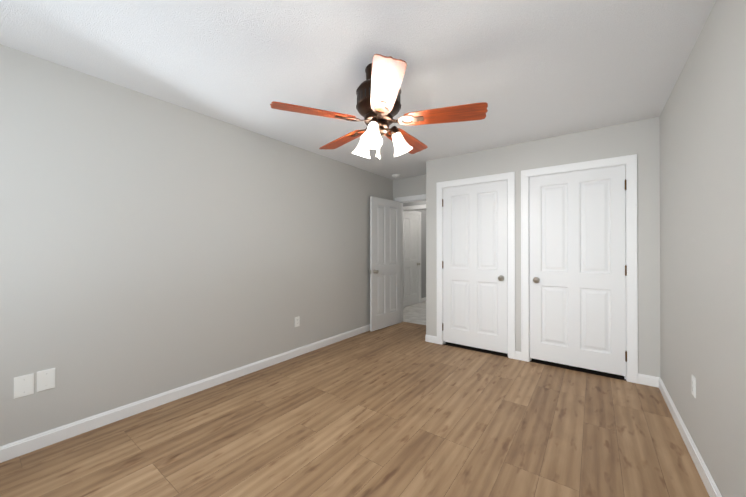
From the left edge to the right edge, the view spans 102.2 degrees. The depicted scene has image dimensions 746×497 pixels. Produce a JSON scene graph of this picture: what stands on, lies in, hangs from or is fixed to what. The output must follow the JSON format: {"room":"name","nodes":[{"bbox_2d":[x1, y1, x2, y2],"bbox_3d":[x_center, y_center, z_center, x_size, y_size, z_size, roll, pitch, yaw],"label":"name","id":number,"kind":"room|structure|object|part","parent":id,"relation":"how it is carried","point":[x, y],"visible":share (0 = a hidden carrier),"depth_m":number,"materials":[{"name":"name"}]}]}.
{"room":"empty bedroom","nodes":[
{"label":"empty bedroom","id":0,"kind":"room"},
{"bbox_2d":[0,44,392,445],"bbox_3d":[-1.172,0.032,3.223,0.120,2.440,5.180,0,0,36],"label":"wall","id":1,"kind":"structure","parent":0,"point":[150,246],"depth_m":2.33,"materials":[{"name":"paint"}]},
{"bbox_2d":[14,373,33,398],"bbox_3d":[-2.118,0.834,1.826,0.007,0.126,0.080,0,0,36],"label":"electrical outlet","id":2,"kind":"object","parent":1,"relation":"attached to","point":[23,385],"visible":1,"depth_m":1.82,"materials":[{"name":"white plastic"}]},
{"bbox_2d":[37,368,54,391],"bbox_3d":[-2.063,0.829,1.900,0.007,0.126,0.080,0,0,36],"label":"electrical outlet","id":3,"kind":"object","parent":1,"relation":"attached to","point":[45,379],"visible":1,"depth_m":1.90,"materials":[{"name":"white plastic"}]},
{"bbox_2d":[0,324,369,462],"bbox_3d":[-1.112,1.206,3.174,0.030,0.092,4.940,0,0,36],"label":"baseboard","id":4,"kind":"structure","parent":1,"relation":"attached to","point":[12,450],"depth_m":2.31,"materials":[{"name":"white paint"}]},
{"bbox_2d":[295,316,299,326],"bbox_3d":[-0.882,0.853,3.506,0.008,0.115,0.070,0,0,36],"label":"outlet","id":5,"kind":"object","parent":1,"relation":"attached to","point":[297,321],"visible":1,"depth_m":3.50,"materials":[{"name":"white plastic"}]},
{"bbox_2d":[0,322,709,496],"bbox_3d":[0.193,1.298,2.213,3.510,0.100,5.180,0,0,36],"label":"floor","id":6,"kind":"structure","parent":0,"point":[403,409],"depth_m":1.99,"materials":[{"name":"brown wood"}]},
{"bbox_2d":[443,342,625,380],"bbox_3d":[1.897,1.253,3.620,2.193,0.002,0.656,0,0,36],"label":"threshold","id":7,"kind":"structure","parent":6,"relation":"on","point":[610,375],"depth_m":3.24,"materials":[{"name":"black"}]},
{"bbox_2d":[0,0,715,179],"bbox_3d":[0.810,-1.247,3.484,4.010,0.120,7.940,0,0,36],"label":"ceiling","id":8,"kind":"structure","parent":0,"point":[528,70],"depth_m":1.87,"materials":[{"name":"paint"}]},
{"bbox_2d":[270,54,487,159],"bbox_3d":[0.052,-0.886,2.044,1.324,0.615,1.290,0,0,36],"label":"fan","id":9,"kind":"object","parent":8,"relation":"hanging from","point":[378,94],"visible":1,"depth_m":1.89,"materials":[{"name":"brown wood"}]},
{"bbox_3d":[0.006,-0.711,2.013,0.414,0.167,0.429,0,0,36],"label":"lamp shade","id":10,"kind":"part","parent":9,"relation":"part of","materials":[{"name":"white glass"}]},
{"bbox_2d":[393,175,425,200],"bbox_3d":[1.693,0.036,4.256,3.270,2.440,0.120,0,0,36],"label":"wall","id":11,"kind":"structure","parent":0,"point":[409,186],"depth_m":4.99,"materials":[{"name":"paint"}]},
{"bbox_2d":[394,194,425,321],"bbox_3d":[0.778,0.197,4.928,0.906,2.125,0.160,0,0,36],"label":"door frame","id":12,"kind":"structure","parent":11,"relation":"attached to","point":[414,198],"depth_m":5.14,"materials":[{"name":"white paint"}]},
{"bbox_2d":[369,196,400,330],"bbox_3d":[0.215,0.232,4.808,0.169,2.030,0.750,0,0,41],"label":"entry door","id":13,"kind":"structure","parent":12,"relation":"attached to","point":[385,263],"depth_m":4.76,"materials":[{"name":"white paint"}]},
{"bbox_2d":[403,301,425,324],"bbox_3d":[2.345,1.312,5.559,4.010,0.100,2.760,0,0,36],"label":"floor","id":14,"kind":"structure","parent":0,"point":[415,313],"depth_m":5.85,"materials":[{"name":"carpet"}]},
{"bbox_2d":[403,201,425,206],"bbox_3d":[2.066,0.040,5.186,3.770,2.440,0.080,0,0,36],"label":"wall","id":15,"kind":"structure","parent":0,"point":[415,203],"depth_m":6.05,"materials":[{"name":"paint"}]},
{"bbox_2d":[416,210,425,297],"bbox_3d":[0.778,0.046,6.717,0.120,2.440,2.760,0,0,36],"label":"wall","id":16,"kind":"structure","parent":0,"point":[423,253],"depth_m":7.20,"materials":[{"name":"paint"}]},
{"bbox_2d":[404,212,419,306],"bbox_3d":[0.830,0.239,6.717,0.169,2.030,0.760,0,0,36],"label":"hall door","id":17,"kind":"structure","parent":16,"relation":"in","point":[411,259],"depth_m":6.73,"materials":[{"name":"white paint"}]},
{"bbox_2d":[403,204,425,309],"bbox_3d":[1.175,0.203,6.402,1.173,2.125,1.023,0,0,36],"label":"door frame","id":18,"kind":"structure","parent":16,"relation":"attached to","point":[415,212],"depth_m":6.52,"materials":[{"name":"white paint"}]},
{"bbox_3d":[0.971,0.201,5.991,1.016,2.125,0.120,0,0,36],"label":"partition jamb casing trim","id":19,"kind":"part","parent":18,"relation":"part of","materials":[{"name":"white wood"}]},
{"bbox_2d":[426,117,660,377],"bbox_3d":[1.687,0.033,3.441,2.313,2.440,0.120,0,0,36],"label":"wall","id":20,"kind":"structure","parent":0,"point":[640,139],"depth_m":3.00,"materials":[{"name":"paint"}]},
{"bbox_2d":[425,335,435,341],"bbox_3d":[0.906,1.211,4.337,0.016,0.092,0.674,0,0,36],"label":"baseboard","id":21,"kind":"structure","parent":20,"relation":"attached to","point":[427,337],"depth_m":4.03,"materials":[{"name":"white paint"}]},
{"bbox_2d":[442,180,507,353],"bbox_3d":[1.240,0.212,3.718,0.796,2.000,0.169,0,0,36],"label":"closet door","id":22,"kind":"structure","parent":20,"relation":"in","point":[475,265],"depth_m":3.68,"materials":[{"name":"white paint"}]},
{"bbox_2d":[436,172,514,358],"bbox_3d":[1.268,0.192,3.749,0.952,2.125,0.160,0,0,36],"label":"trim","id":23,"kind":"structure","parent":20,"relation":"attached to","point":[508,176],"depth_m":3.52,"materials":[{"name":"white paint"}]},
{"bbox_2d":[529,165,626,375],"bbox_3d":[2.076,0.209,3.103,0.826,2.000,0.169,0,0,36],"label":"closet door","id":24,"kind":"structure","parent":20,"relation":"in","point":[578,270],"depth_m":3.06,"materials":[{"name":"white paint"}]},
{"bbox_2d":[521,154,637,383],"bbox_3d":[2.098,0.189,3.138,0.982,2.125,0.160,0,0,36],"label":"door frame","id":25,"kind":"structure","parent":20,"relation":"attached to","point":[629,162],"depth_m":2.85,"materials":[{"name":"white paint"}]},
{"bbox_2d":[659,0,745,496],"bbox_3d":[2.377,0.028,2.326,0.120,2.440,7.940,0,0,36],"label":"wall","id":26,"kind":"structure","parent":0,"point":[702,117],"depth_m":1.54,"materials":[{"name":"paint"}]},
{"bbox_2d":[656,377,721,496],"bbox_3d":[1.309,1.196,0.983,0.014,0.092,4.280,0,0,36],"label":"baseboard","id":27,"kind":"structure","parent":26,"relation":"attached to","point":[702,469],"depth_m":1.81,"materials":[{"name":"white paint"}]},
{"bbox_2d":[691,375,695,397],"bbox_3d":[1.905,0.819,1.790,0.008,0.115,0.070,0,0,36],"label":"outlet","id":28,"kind":"object","parent":26,"relation":"attached to","point":[693,379],"visible":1,"depth_m":1.78,"materials":[{"name":"white plastic"}]}
]}

